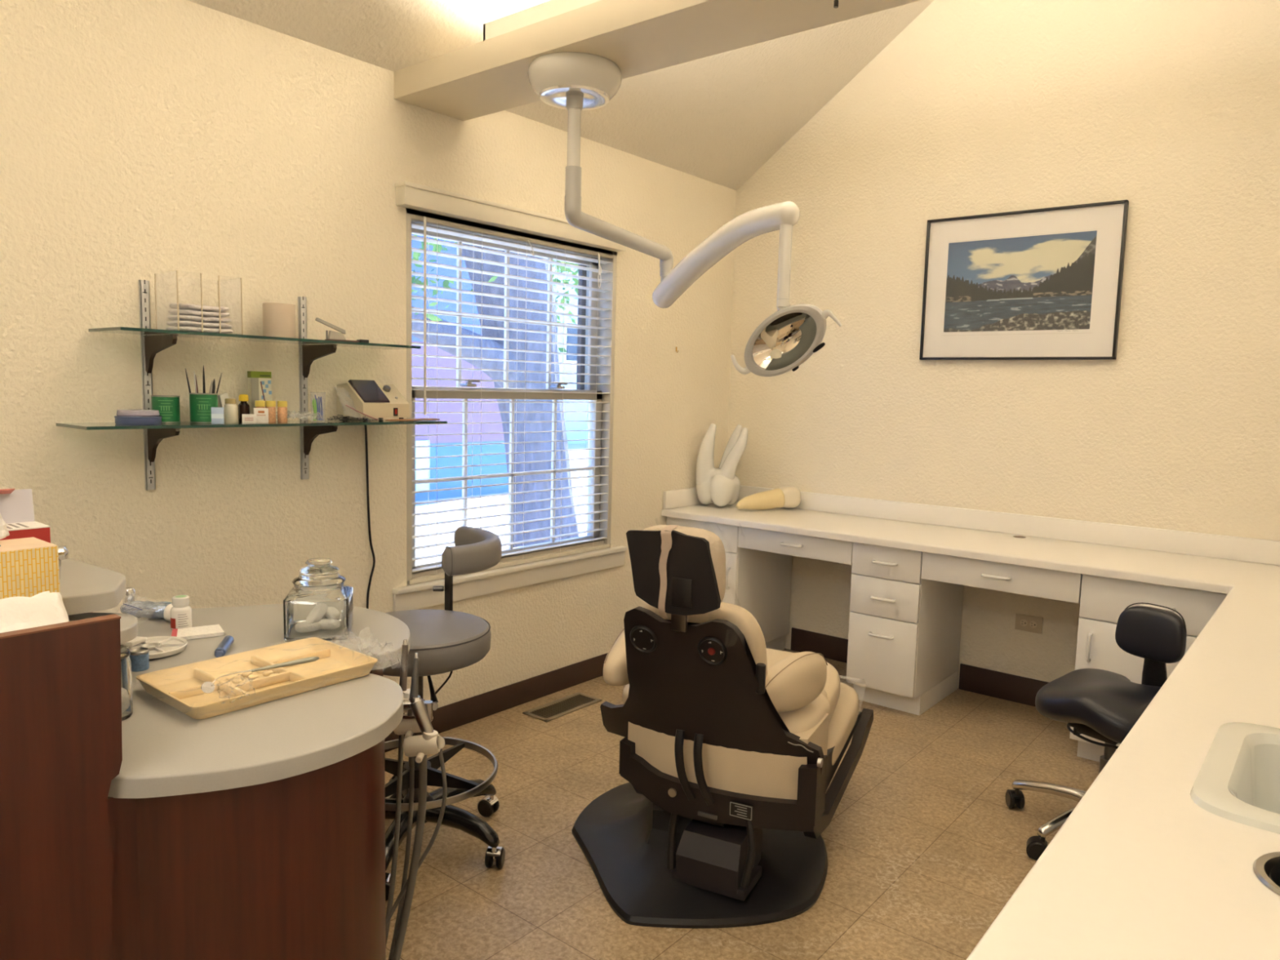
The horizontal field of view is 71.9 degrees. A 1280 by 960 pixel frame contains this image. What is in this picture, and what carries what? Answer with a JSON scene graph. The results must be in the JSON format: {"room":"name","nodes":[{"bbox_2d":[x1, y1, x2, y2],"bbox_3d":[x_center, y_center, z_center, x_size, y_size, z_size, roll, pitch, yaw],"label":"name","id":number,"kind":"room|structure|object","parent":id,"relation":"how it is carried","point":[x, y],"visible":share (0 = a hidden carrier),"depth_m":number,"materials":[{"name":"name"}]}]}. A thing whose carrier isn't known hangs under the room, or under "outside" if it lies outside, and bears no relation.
{"room":"dental clinic","nodes":[
{"label":"dental clinic","id":0,"kind":"room"},
{"bbox_2d":[122,586,135,604],"bbox_3d":[-1.266,0.299,2.183,0.029,0.068,0.029,6,8,39],"label":"cylinder","id":1,"kind":"object","parent":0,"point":[130,596],"visible":0.38,"depth_m":2.17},
{"bbox_2d":[120,600,173,621],"bbox_3d":[-1.175,0.317,2.153,0.166,0.047,0.088,3,6,12],"label":"packet","id":2,"kind":"object","parent":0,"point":[152,610],"visible":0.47,"depth_m":2.13,"materials":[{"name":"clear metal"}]},
{"bbox_2d":[0,0,736,714],"bbox_3d":[-1.412,-0.171,2.746,0.160,2.480,6.160,6,8,39],"label":"wall","id":3,"kind":"structure","parent":0,"point":[140,140],"depth_m":2.80,"materials":[{"name":"paint"}]},
{"bbox_2d":[138,280,155,489],"bbox_3d":[-1.435,-0.273,2.567,0.011,0.607,0.025,6,8,39],"label":"shelf standard","id":4,"kind":"object","parent":3,"relation":"attached to","point":[144,286],"visible":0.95,"depth_m":2.56,"materials":[{"name":"metal"}]},
{"bbox_2d":[142,333,177,373],"bbox_3d":[-1.356,-0.356,2.496,0.188,0.108,0.018,6,8,39],"label":"shelf bracket","id":5,"kind":"object","parent":4,"relation":"attached to","point":[154,344],"visible":1,"depth_m":2.51,"materials":[{"name":"brown metal"}]},
{"bbox_2d":[147,428,179,462],"bbox_3d":[-1.363,-0.099,2.523,0.188,0.108,0.018,6,8,39],"label":"shelf bracket","id":6,"kind":"object","parent":4,"relation":"attached to","point":[155,436],"visible":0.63,"depth_m":2.54,"materials":[{"name":"brown metal"}]},
{"bbox_2d":[55,418,447,430],"bbox_3d":[-1.134,-0.178,2.764,0.218,0.008,1.150,6,8,39],"label":"glass shelf","id":7,"kind":"object","parent":3,"relation":"attached to","point":[183,424],"visible":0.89,"depth_m":2.58,"materials":[{"name":"glass"}]},
{"bbox_2d":[114,409,161,425],"bbox_3d":[-1.383,-0.174,2.430,0.116,0.040,0.116,6,8,39],"label":"rectangular box","id":8,"kind":"object","parent":7,"relation":"on","point":[126,417],"visible":1,"depth_m":2.39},
{"bbox_2d":[151,395,180,422],"bbox_3d":[-1.369,-0.205,2.546,0.074,0.078,0.074,6,8,39],"label":"can","id":9,"kind":"object","parent":7,"relation":"on","point":[168,406],"visible":0.91,"depth_m":2.52,"materials":[{"name":"metal"}]},
{"bbox_2d":[158,400,173,415],"bbox_3d":[-1.353,-0.202,2.517,0.038,0.051,0.005,-2,7,-28],"label":"print","id":10,"kind":"object","parent":9,"relation":"attached to","point":[165,406],"depth_m":2.51},
{"bbox_2d":[188,392,217,423],"bbox_3d":[-1.281,-0.211,2.591,0.076,0.087,0.076,6,8,39],"label":"can","id":11,"kind":"object","parent":7,"relation":"on","point":[201,404],"visible":0.87,"depth_m":2.56,"materials":[{"name":"metal"}]},
{"bbox_2d":[196,398,211,417],"bbox_3d":[-1.266,-0.209,2.559,0.039,0.057,0.005,-1,7,-26],"label":"print","id":12,"kind":"object","parent":11,"relation":"attached to","point":[203,405],"depth_m":2.56},
{"bbox_2d":[211,407,224,424],"bbox_3d":[-1.216,-0.185,2.539,0.032,0.048,0.019,-1,6,-19],"label":"box","id":13,"kind":"object","parent":7,"relation":"on","point":[217,413],"visible":1,"depth_m":2.53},
{"bbox_2d":[217,392,228,411],"bbox_3d":[-1.258,-0.220,2.677,0.010,0.089,0.050,4,6,22],"label":"packet","id":14,"kind":"object","parent":7,"relation":"on","point":[222,397],"visible":0.44,"depth_m":2.66,"materials":[{"name":"paper"}]},
{"bbox_2d":[224,398,237,422],"bbox_3d":[-1.222,-0.207,2.633,0.035,0.072,0.035,6,8,39],"label":"bottle","id":15,"kind":"object","parent":7,"relation":"on","point":[230,406],"visible":1,"depth_m":2.62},
{"bbox_2d":[238,394,249,422],"bbox_3d":[-1.214,-0.220,2.704,0.032,0.085,0.032,6,8,39],"label":"bottle","id":16,"kind":"object","parent":7,"relation":"on","point":[243,406],"visible":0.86,"depth_m":2.69,"materials":[{"name":"brown glass"}]},
{"bbox_2d":[241,413,256,422],"bbox_3d":[-1.174,-0.184,2.647,0.038,0.026,0.021,-1,6,-25],"label":"box","id":17,"kind":"object","parent":7,"relation":"on","point":[246,418],"visible":1,"depth_m":2.64,"materials":[{"name":"cardboard"}]},
{"bbox_2d":[247,371,271,413],"bbox_3d":[-1.200,-0.264,2.785,0.063,0.156,0.034,-4,8,-42],"label":"carton","id":18,"kind":"object","parent":7,"relation":"on","point":[259,382],"visible":0.72,"depth_m":2.77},
{"bbox_2d":[260,381,266,407],"bbox_3d":[-1.185,-0.268,2.777,0.019,0.086,0.003,-4,8,-42],"label":"print","id":19,"kind":"object","parent":18,"relation":"attached to","point":[263,384],"depth_m":2.78},
{"bbox_2d":[253,408,268,422],"bbox_3d":[-1.152,-0.196,2.680,0.040,0.044,0.026,-2,7,-28],"label":"box","id":20,"kind":"object","parent":7,"relation":"on","point":[262,414],"visible":0.89,"depth_m":2.67,"materials":[{"name":"cardboard"}]},
{"bbox_2d":[265,400,275,422],"bbox_3d":[-1.148,-0.214,2.743,0.030,0.067,0.030,6,8,39],"label":"bottle","id":21,"kind":"object","parent":7,"relation":"on","point":[271,405],"visible":0.94,"depth_m":2.73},
{"bbox_2d":[277,400,287,422],"bbox_3d":[-1.119,-0.215,2.759,0.030,0.067,0.030,6,8,39],"label":"bottle","id":22,"kind":"object","parent":7,"relation":"on","point":[282,409],"visible":1,"depth_m":2.75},
{"bbox_2d":[326,413,376,421],"bbox_3d":[-0.968,-0.207,2.926,0.140,0.024,0.126,3,6,17],"label":"steel burs","id":23,"kind":"object","parent":7,"relation":"on","point":[340,419],"visible":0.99,"depth_m":2.90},
{"bbox_2d":[336,379,409,608],"bbox_3d":[-0.940,0.199,3.103,0.183,1.094,0.184,6,8,39],"label":"amalgamator","id":24,"kind":"object","parent":7,"relation":"on","point":[371,398],"visible":0.84,"depth_m":3.01,"materials":[{"name":"plastic"}]},
{"bbox_2d":[347,379,390,402],"bbox_3d":[-0.923,-0.302,3.003,0.097,0.075,0.100,6,8,39],"label":"hood","id":25,"kind":"object","parent":24,"relation":"attached to","point":[358,390],"depth_m":2.99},
{"bbox_2d":[88,326,420,349],"bbox_3d":[-1.136,-0.433,2.727,0.218,0.008,0.947,6,8,39],"label":"glass shelf","id":26,"kind":"object","parent":3,"relation":"attached to","point":[120,330],"visible":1,"depth_m":2.61,"materials":[{"name":"glass"}]},
{"bbox_2d":[154,270,243,334],"bbox_3d":[-1.272,-0.505,2.546,0.143,0.165,0.183,6,8,39],"label":"acrylic box","id":27,"kind":"object","parent":26,"relation":"on","point":[219,297],"visible":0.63,"depth_m":2.52,"materials":[{"name":"white"}]},
{"bbox_2d":[165,325,233,333],"bbox_3d":[-1.274,-0.433,2.554,0.128,0.020,0.168,6,8,39],"label":"folded cloth","id":28,"kind":"object","parent":27,"relation":"in","point":[187,328],"visible":0.69,"depth_m":2.50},
{"bbox_2d":[166,320,231,328],"bbox_3d":[-1.274,-0.448,2.552,0.128,0.019,0.162,6,8,39],"label":"folded cloth","id":29,"kind":"object","parent":28,"relation":"on","point":[182,323],"visible":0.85,"depth_m":2.50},
{"bbox_2d":[167,314,231,323],"bbox_3d":[-1.273,-0.463,2.550,0.128,0.020,0.156,6,8,39],"label":"folded cloth","id":30,"kind":"object","parent":29,"relation":"on","point":[181,317],"visible":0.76,"depth_m":2.50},
{"bbox_2d":[168,309,230,317],"bbox_3d":[-1.273,-0.479,2.549,0.128,0.021,0.150,6,8,39],"label":"folded cloth","id":31,"kind":"object","parent":30,"relation":"on","point":[185,312],"visible":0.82,"depth_m":2.50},
{"bbox_2d":[168,303,228,312],"bbox_3d":[-1.273,-0.494,2.547,0.128,0.021,0.144,6,8,39],"label":"folded cloth","id":32,"kind":"object","parent":31,"relation":"on","point":[181,306],"visible":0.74,"depth_m":2.50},
{"bbox_2d":[262,302,295,337],"bbox_3d":[-1.137,-0.499,2.779,0.096,0.109,0.096,6,8,39],"label":"roll","id":33,"kind":"object","parent":26,"relation":"on","point":[278,318],"visible":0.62,"depth_m":2.74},
{"bbox_2d":[315,317,368,342],"bbox_3d":[-0.973,-0.486,2.879,0.170,0.074,0.036,-4,8,-41],"label":"hole punch","id":34,"kind":"object","parent":26,"relation":"on","point":[331,335],"visible":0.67,"depth_m":2.86,"materials":[{"name":"beige plastic"}]},
{"bbox_2d":[297,296,309,479],"bbox_3d":[-1.124,-0.305,2.946,0.011,0.607,0.025,6,8,39],"label":"shelf standard","id":35,"kind":"object","parent":3,"relation":"attached to","point":[302,301],"visible":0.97,"depth_m":2.94,"materials":[{"name":"metal"}]},
{"bbox_2d":[301,344,337,377],"bbox_3d":[-1.046,-0.387,2.875,0.188,0.108,0.018,6,8,39],"label":"shelf bracket","id":36,"kind":"object","parent":35,"relation":"attached to","point":[310,353],"visible":1,"depth_m":2.89,"materials":[{"name":"brown metal"}]},
{"bbox_2d":[303,425,337,454],"bbox_3d":[-1.052,-0.131,2.902,0.188,0.108,0.018,6,8,39],"label":"shelf bracket","id":37,"kind":"object","parent":35,"relation":"attached to","point":[310,433],"visible":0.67,"depth_m":2.92,"materials":[{"name":"brown metal"}]},
{"bbox_2d":[384,653,608,752],"bbox_3d":[-1.433,1.023,2.745,0.009,0.105,5.980,6,8,39],"label":"baseboard","id":38,"kind":"structure","parent":3,"relation":"attached to","point":[458,713],"depth_m":3.81,"materials":[{"name":"wood"}]},
{"bbox_2d":[392,546,626,611],"bbox_3d":[-0.508,0.410,3.816,0.075,0.094,1.330,6,8,39],"label":"trim","id":39,"kind":"structure","parent":3,"relation":"attached to","point":[420,595],"depth_m":3.72,"materials":[{"name":"wood"}]},
{"bbox_2d":[405,207,617,581],"bbox_3d":[-0.554,-0.341,3.775,0.150,1.410,1.175,6,8,39],"label":"window","id":40,"kind":"structure","parent":3,"relation":"in","point":[411,395],"depth_m":3.94,"materials":[{"name":"beige paint"}]},
{"bbox_2d":[395,181,626,584],"bbox_3d":[-0.505,-0.368,3.704,0.115,1.474,1.230,6,8,39],"label":"window blind","id":41,"kind":"object","parent":40,"relation":"attached to","point":[408,195],"visible":0.84,"depth_m":3.61,"materials":[{"name":"beige paint"}]},
{"bbox_2d":[483,0,600,40],"bbox_3d":[0.026,-1.413,2.600,1.240,0.088,0.200,6,8,39],"label":"uplight","id":42,"kind":"object","parent":3,"relation":"attached to","point":[551,8],"visible":0.12,"depth_m":2.77,"materials":[{"name":"plastic"}]},
{"bbox_2d":[394,0,920,120],"bbox_3d":[0.437,-1.277,2.265,3.140,0.094,0.315,6,8,39],"label":"beam","id":43,"kind":"structure","parent":3,"relation":"attached to","point":[489,76],"depth_m":2.59,"materials":[{"name":"paint"}]},
{"bbox_2d":[527,52,841,377],"bbox_3d":[0.173,-0.828,2.933,0.975,0.949,0.945,6,8,39],"label":"light","id":44,"kind":"object","parent":43,"relation":"hanging from","point":[575,82],"visible":1,"depth_m":2.86,"materials":[{"name":"metal"}]},
{"bbox_2d":[813,342,825,352],"bbox_3d":[0.575,-0.426,2.837,0.044,0.032,0.012,6,8,39],"label":"switch","id":45,"kind":"object","parent":44,"relation":"attached to","point":[816,346],"depth_m":2.83,"materials":[{"name":"black plastic"}]},
{"bbox_2d":[187,0,933,190],"bbox_3d":[-0.148,-1.790,1.474,3.520,1.341,6.320,6,8,39],"label":"ceiling","id":46,"kind":"structure","parent":0,"point":[717,118],"depth_m":3.93,"materials":[{"name":"paint"}]},
{"bbox_2d":[384,648,1099,959],"bbox_3d":[-0.224,1.255,1.788,3.120,0.100,6.000,6,8,39],"label":"floor","id":47,"kind":"structure","parent":0,"point":[926,849],"depth_m":2.70,"materials":[{"name":"tile"}]},
{"bbox_2d":[0,613,122,959],"bbox_3d":[-1.158,0.753,0.851,0.022,1.042,1.236,6,8,39],"label":"wall","id":48,"kind":"structure","parent":47,"relation":"on","point":[61,746],"depth_m":1.23,"materials":[{"name":"brown wood"}]},
{"bbox_2d":[107,604,409,959],"bbox_3d":[-0.863,0.774,1.905,1.102,0.800,0.875,6,8,39],"label":"counter","id":49,"kind":"object","parent":47,"relation":"on","point":[257,832],"visible":0.68,"depth_m":1.43,"materials":[{"name":"brown wood"}]},
{"bbox_2d":[107,604,409,798],"bbox_3d":[-0.854,0.392,1.866,1.102,0.032,0.875,6,8,39],"label":"countertop","id":50,"kind":"structure","parent":49,"relation":"on","point":[166,751],"depth_m":1.51,"materials":[{"name":"laminate"}]},
{"bbox_2d":[169,595,192,630],"bbox_3d":[-1.076,0.311,2.068,0.045,0.078,0.045,6,8,39],"label":"pill bottle","id":51,"kind":"object","parent":50,"relation":"on","point":[180,612],"visible":0.91,"depth_m":2.05,"materials":[{"name":"white plastic"}]},
{"bbox_2d":[171,624,224,639],"bbox_3d":[-1.019,0.350,2.025,0.108,0.008,0.078,-2,7,-32],"label":"notepad","id":52,"kind":"object","parent":50,"relation":"on","point":[207,631],"visible":0.79,"depth_m":2.02,"materials":[{"name":"white paper"}]},
{"bbox_2d":[214,635,234,657],"bbox_3d":[-0.897,0.359,1.901,0.021,0.023,0.104,0,6,-14],"label":"cylinder","id":53,"kind":"object","parent":50,"relation":"on","point":[227,642],"visible":0.94,"depth_m":1.88,"materials":[{"name":"plastic"}]},
{"bbox_2d":[393,688,444,763],"bbox_3d":[-0.507,0.505,1.820,0.192,0.120,0.192,6,8,39],"label":"holder","id":54,"kind":"object","parent":49,"relation":"attached to","point":[420,745],"depth_m":1.81,"materials":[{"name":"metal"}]},
{"bbox_2d":[385,712,404,943],"bbox_3d":[-0.525,0.774,1.849,0.022,0.553,0.176,2,6,6],"label":"hose","id":55,"kind":"object","parent":54,"relation":"hanging from","point":[401,739],"visible":0.74,"depth_m":1.89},
{"bbox_2d":[388,733,414,959],"bbox_3d":[-0.508,0.823,1.823,0.016,0.582,0.145,4,6,20],"label":"hose","id":56,"kind":"object","parent":54,"relation":"hanging from","point":[411,758],"visible":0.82,"depth_m":1.86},
{"bbox_2d":[399,639,408,690],"bbox_3d":[-0.509,0.412,1.903,0.017,0.131,0.032,3,6,12],"label":"syringe","id":57,"kind":"object","parent":54,"relation":"in","point":[403,670],"visible":0.7,"depth_m":1.90,"materials":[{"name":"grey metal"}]},
{"bbox_2d":[391,755,426,959],"bbox_3d":[-0.496,0.862,1.807,0.040,0.609,0.152,6,7,35],"label":"hose","id":58,"kind":"object","parent":54,"relation":"hanging from","point":[412,875],"visible":0.92,"depth_m":1.84,"materials":[{"name":"rubber"}]},
{"bbox_2d":[407,652,418,715],"bbox_3d":[-0.474,0.435,1.852,0.024,0.138,0.032,6,8,39],"label":"handpiece","id":59,"kind":"object","parent":54,"relation":"in","point":[414,685],"visible":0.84,"depth_m":1.85,"materials":[{"name":"grey metal"}]},
{"bbox_2d":[385,748,447,928],"bbox_3d":[-0.476,0.752,1.831,0.145,0.403,0.041,0,6,-16],"label":"hose","id":60,"kind":"object","parent":54,"relation":"hanging from","point":[440,753],"visible":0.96,"depth_m":1.84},
{"bbox_2d":[382,525,505,901],"bbox_3d":[-0.620,0.651,2.736,0.681,0.883,0.760,6,8,39],"label":"stool","id":61,"kind":"object","parent":47,"relation":"on","point":[446,640],"visible":0.66,"depth_m":2.58,"materials":[{"name":"grey plastic"}]},
{"bbox_2d":[385,872,396,891],"bbox_3d":[-0.690,1.085,2.383,0.057,0.084,0.040,1,6,-6],"label":"hood","id":62,"kind":"object","parent":61,"relation":"attached to","point":[388,875],"depth_m":2.37,"materials":[{"name":"silver metal"}]},
{"bbox_2d":[476,795,498,814],"bbox_3d":[-0.494,1.041,2.861,0.057,0.084,0.040,4,6,24],"label":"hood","id":63,"kind":"object","parent":61,"relation":"attached to","point":[489,804],"depth_m":2.84,"materials":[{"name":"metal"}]},
{"bbox_2d":[485,845,503,862],"bbox_3d":[-0.419,1.075,2.552,0.040,0.084,0.057,2,6,4],"label":"hood","id":64,"kind":"object","parent":61,"relation":"attached to","point":[493,853],"depth_m":2.53,"materials":[{"name":"silver metal"}]},
{"bbox_2d":[522,692,602,722],"bbox_3d":[-0.335,0.987,3.844,0.145,0.006,0.350,6,8,39],"label":"floor vent","id":65,"kind":"object","parent":47,"relation":"in","point":[554,709],"visible":1,"depth_m":3.84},
{"bbox_2d":[530,694,595,718],"bbox_3d":[-0.335,0.988,3.844,0.105,0.004,0.320,6,8,39],"label":"grille","id":66,"kind":"object","parent":65,"relation":"attached to","point":[561,707],"depth_m":3.84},
{"bbox_2d":[571,524,873,928],"bbox_3d":[0.229,0.588,2.737,0.816,1.054,1.110,4,6,24],"label":"dental chair","id":67,"kind":"object","parent":47,"relation":"on","point":[731,748],"visible":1,"depth_m":2.38,"materials":[{"name":"leather"}]},
{"bbox_2d":[642,524,725,602],"bbox_3d":[0.102,0.225,2.252,0.238,0.215,0.095,4,7,27],"label":"cushion","id":68,"kind":"object","parent":67,"relation":"on","point":[681,564],"depth_m":2.20,"materials":[{"name":"leather"}]},
{"bbox_2d":[643,601,767,677],"bbox_3d":[0.168,0.490,2.422,0.360,0.345,0.169,4,7,27],"label":"cushion","id":69,"kind":"object","parent":67,"relation":"on","point":[727,641],"depth_m":2.30,"materials":[{"name":"beige leather"}]},
{"bbox_2d":[666,516,792,650],"bbox_3d":[0.458,0.556,4.664,0.446,0.736,0.583,6,8,39],"label":"base cabinet","id":70,"kind":"object","parent":47,"relation":"on","point":[758,582],"visible":0.43,"depth_m":4.50,"materials":[{"name":"white laminate"}]},
{"bbox_2d":[845,542,964,715],"bbox_3d":[1.219,0.638,4.048,0.314,0.736,0.583,6,8,39],"label":"base cabinet","id":71,"kind":"object","parent":47,"relation":"on","point":[904,632],"visible":0.97,"depth_m":3.87,"materials":[{"name":"white laminate"}]},
{"bbox_2d":[1005,602,1186,860],"bbox_3d":[1.477,0.771,2.780,0.605,0.743,0.598,6,8,39],"label":"stool","id":72,"kind":"object","parent":47,"relation":"on","point":[1103,705],"visible":0.69,"depth_m":2.73,"materials":[{"name":"leather"}]},
{"bbox_2d":[1006,789,1024,804],"bbox_3d":[1.278,1.071,3.004,0.040,0.084,0.057,2,6,4],"label":"caster wheel","id":73,"kind":"object","parent":72,"relation":"attached to","point":[1013,796],"depth_m":2.98,"materials":[{"name":"black plastic"}]},
{"bbox_2d":[1026,835,1047,857],"bbox_3d":[1.206,1.103,2.677,0.057,0.084,0.040,4,6,24],"label":"caster wheel","id":74,"kind":"object","parent":72,"relation":"attached to","point":[1036,845],"depth_m":2.66,"materials":[{"name":"black plastic"}]},
{"bbox_2d":[1069,573,1227,761],"bbox_3d":[2.019,0.725,3.399,0.515,0.736,0.583,6,8,39],"label":"base cabinet","id":75,"kind":"object","parent":47,"relation":"on","point":[1103,600],"visible":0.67,"depth_m":3.26,"materials":[{"name":"white laminate"}]},
{"bbox_3d":[1.227,0.897,1.542,0.617,0.735,3.300,6,8,39],"label":"cabinet","id":76,"kind":"object","parent":47,"relation":"on","visible":0},
{"bbox_2d":[661,484,1279,959],"bbox_3d":[0.446,0.340,2.491,3.117,0.126,3.950,6,8,39],"label":"countertop","id":77,"kind":"structure","parent":76,"relation":"on","point":[1137,870],"depth_m":1.57,"materials":[{"name":"laminate"}]},
{"bbox_2d":[57,545,137,644],"bbox_3d":[-1.426,0.302,1.157,0.850,0.265,1.428,6,8,39],"label":"shelf","id":78,"kind":"object","parent":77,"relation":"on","point":[86,588],"visible":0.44,"depth_m":1.61,"materials":[{"name":"plastic"}]},
{"bbox_2d":[0,488,50,542],"bbox_3d":[-1.227,0.107,1.603,0.095,0.170,0.241,6,8,39],"label":"carton","id":79,"kind":"object","parent":78,"relation":"on","point":[16,506],"visible":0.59,"depth_m":1.68,"materials":[{"name":"cardboard"}]},
{"bbox_2d":[0,537,60,599],"bbox_3d":[-1.083,0.188,1.409,0.115,0.157,0.240,6,8,39],"label":"tissue box","id":80,"kind":"object","parent":78,"relation":"on","point":[29,566],"visible":0.63,"depth_m":1.43,"materials":[{"name":"cardboard"}]},
{"bbox_2d":[0,513,9,539],"bbox_3d":[-1.078,0.061,1.401,0.036,0.125,0.126,6,8,39],"label":"tissue","id":81,"kind":"object","parent":80,"relation":"on","point":[4,532],"visible":1,"depth_m":1.44,"materials":[{"name":"white paper"}]},
{"bbox_2d":[0,591,69,632],"bbox_3d":[-1.043,0.223,1.149,0.221,0.116,0.500,6,8,39],"label":"paper towel","id":82,"kind":"object","parent":78,"relation":"on","point":[44,608],"visible":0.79,"depth_m":1.28,"materials":[{"name":"paper"}]},
{"bbox_2d":[120,644,133,720],"bbox_3d":[-0.914,0.350,1.514,0.072,0.120,0.072,6,8,39],"label":"jar","id":83,"kind":"object","parent":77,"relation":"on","point":[126,663],"visible":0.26,"depth_m":1.51,"materials":[{"name":"clear glass"}]},
{"bbox_2d":[129,647,149,671],"bbox_3d":[-1.008,0.361,1.776,0.036,0.040,0.036,6,8,39],"label":"tin","id":84,"kind":"object","parent":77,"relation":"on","point":[140,656],"visible":0.92,"depth_m":1.76,"materials":[{"name":"metal"}]},
{"bbox_2d":[127,635,187,658],"bbox_3d":[-1.046,0.360,1.889,0.140,0.014,0.140,6,8,39],"label":"palette","id":85,"kind":"object","parent":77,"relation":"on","point":[159,646],"visible":0.64,"depth_m":1.90,"materials":[{"name":"white plastic"}]},
{"bbox_2d":[120,635,146,646],"bbox_3d":[-1.093,0.345,1.893,0.045,0.009,0.045,3,6,10],"label":"block","id":86,"kind":"object","parent":85,"relation":"on","point":[137,640],"visible":0.51,"depth_m":1.88,"materials":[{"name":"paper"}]},
{"bbox_2d":[136,637,377,719],"bbox_3d":[-0.717,0.365,1.739,0.282,0.081,0.464,6,8,39],"label":"tray","id":87,"kind":"object","parent":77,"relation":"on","point":[179,687],"visible":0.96,"depth_m":1.71,"materials":[{"name":"beige"}]},
{"bbox_2d":[200,656,319,693],"bbox_3d":[-0.704,0.362,1.648,0.015,0.026,0.220,7,8,44],"label":"mirror","id":88,"kind":"object","parent":87,"relation":"on","point":[207,687],"visible":1,"depth_m":1.65,"materials":[{"name":"silver metal"}]},
{"bbox_2d":[283,557,353,641],"bbox_3d":[-0.747,0.271,2.055,0.140,0.175,0.140,0,6,-13],"label":"glass jar","id":89,"kind":"object","parent":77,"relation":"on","point":[319,604],"visible":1,"depth_m":2.00,"materials":[{"name":"glass"}]},
{"bbox_2d":[695,423,747,506],"bbox_3d":[0.437,-0.081,4.668,0.254,0.432,0.219,6,8,39],"label":"model","id":90,"kind":"object","parent":77,"relation":"on","point":[720,486],"visible":1,"depth_m":4.62},
{"bbox_2d":[734,485,800,510],"bbox_3d":[0.660,0.095,4.588,0.378,0.121,0.110,-1,6,-23],"label":"model","id":91,"kind":"object","parent":77,"relation":"on","point":[786,496],"visible":1,"depth_m":4.56},
{"bbox_2d":[737,526,853,564],"bbox_3d":[0.860,0.286,4.288,0.596,0.102,0.545,6,8,39],"label":"drawer","id":92,"kind":"object","parent":77,"relation":"attached to","point":[788,544],"visible":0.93,"depth_m":4.08,"materials":[{"name":"laminate"}]},
{"bbox_2d":[920,551,1082,603],"bbox_3d":[1.576,0.370,3.708,0.612,0.114,0.545,6,8,39],"label":"drawer","id":93,"kind":"object","parent":77,"relation":"attached to","point":[1065,586],"visible":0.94,"depth_m":3.50,"materials":[{"name":"laminate"}]},
{"bbox_2d":[1190,722,1279,834],"bbox_3d":[1.146,0.455,1.384,0.435,0.393,0.480,6,8,39],"label":"sink","id":94,"kind":"object","parent":77,"relation":"in","point":[1237,780],"visible":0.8,"depth_m":1.51,"materials":[{"name":"ceramic"}]},
{"bbox_2d":[1253,851,1279,895],"bbox_3d":[0.883,0.643,1.136,0.174,0.255,0.174,6,8,39],"label":"chute","id":95,"kind":"object","parent":77,"relation":"attached to","point":[1266,868],"visible":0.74,"depth_m":1.18,"materials":[{"name":"metal"}]},
{"bbox_2d":[727,0,1279,688],"bbox_3d":[1.706,-0.769,4.029,3.280,3.562,0.160,6,8,39],"label":"wall","id":96,"kind":"structure","parent":0,"point":[1169,108],"depth_m":3.89,"materials":[{"name":"paint"}]},
{"bbox_2d":[791,627,848,662],"bbox_3d":[1.049,0.885,4.594,0.590,0.125,0.009,6,8,39],"label":"baseboard","id":97,"kind":"structure","parent":96,"relation":"attached to","point":[832,647],"depth_m":4.66,"materials":[{"name":"wood"}]},
{"bbox_2d":[662,484,1279,565],"bbox_3d":[0.445,0.323,2.489,3.114,0.093,3.948,6,8,39],"label":"backsplash","id":98,"kind":"structure","parent":96,"relation":"attached to","point":[1188,543],"depth_m":3.92,"materials":[{"name":"laminate"}]},
{"bbox_2d":[958,663,1048,706],"bbox_3d":[1.761,0.962,4.018,0.610,0.125,0.009,6,8,39],"label":"baseboard","id":99,"kind":"structure","parent":96,"relation":"attached to","point":[1007,686],"depth_m":4.09,"materials":[{"name":"wood"}]},
{"bbox_2d":[919,200,1128,359],"bbox_3d":[1.674,-0.862,3.921,0.838,0.649,0.032,6,8,39],"label":"framed photograph","id":100,"kind":"object","parent":96,"relation":"attached to","point":[1042,283],"visible":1,"depth_m":3.89,"materials":[{"name":"black paper"}]},
{"bbox_2d":[943,230,1097,332],"bbox_3d":[1.671,-0.870,3.919,0.626,0.409,0.001,6,8,39],"label":"print","id":101,"kind":"object","parent":100,"relation":"attached to","point":[1040,282],"depth_m":3.90},
{"bbox_2d":[1014,613,1043,634],"bbox_3d":[1.760,0.650,3.993,0.117,0.074,0.009,6,8,39],"label":"wall outlet","id":102,"kind":"object","parent":96,"relation":"attached to","point":[1023,622],"visible":1,"depth_m":3.99,"materials":[{"name":"beige plastic"}]},
{"label":"outside","id":103,"kind":"structure","parent":0,"visible":0},
{"bbox_2d":[415,443,587,564],"bbox_3d":[-10.364,-0.810,23.515,39.820,0.250,65.000,6,8,39],"label":"ground","id":104,"kind":"structure","parent":103,"point":[452,504],"depth_m":11.90,"materials":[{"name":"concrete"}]},
{"bbox_2d":[411,234,508,501],"bbox_3d":[-10.225,-1.857,8.811,6.900,4.850,20.600,6,8,39],"label":"building","id":105,"kind":"structure","parent":104,"relation":"on","point":[420,429],"depth_m":13.41,"materials":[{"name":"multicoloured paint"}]},
{"bbox_2d":[411,235,579,547],"bbox_3d":[-1.350,-2.270,7.233,4.392,6.539,4.372,6,8,39],"label":"tree","id":106,"kind":"object","parent":104,"relation":"on","point":[416,326],"visible":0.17,"depth_m":6.88,"materials":[{"name":"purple plant"}]},
{"bbox_2d":[552,260,588,444],"bbox_3d":[-1.157,-5.793,32.402,7.100,8.400,21.000,6,8,39],"label":"house","id":107,"kind":"structure","parent":104,"relation":"on","point":[569,416],"depth_m":26.78,"materials":[{"name":"white"}]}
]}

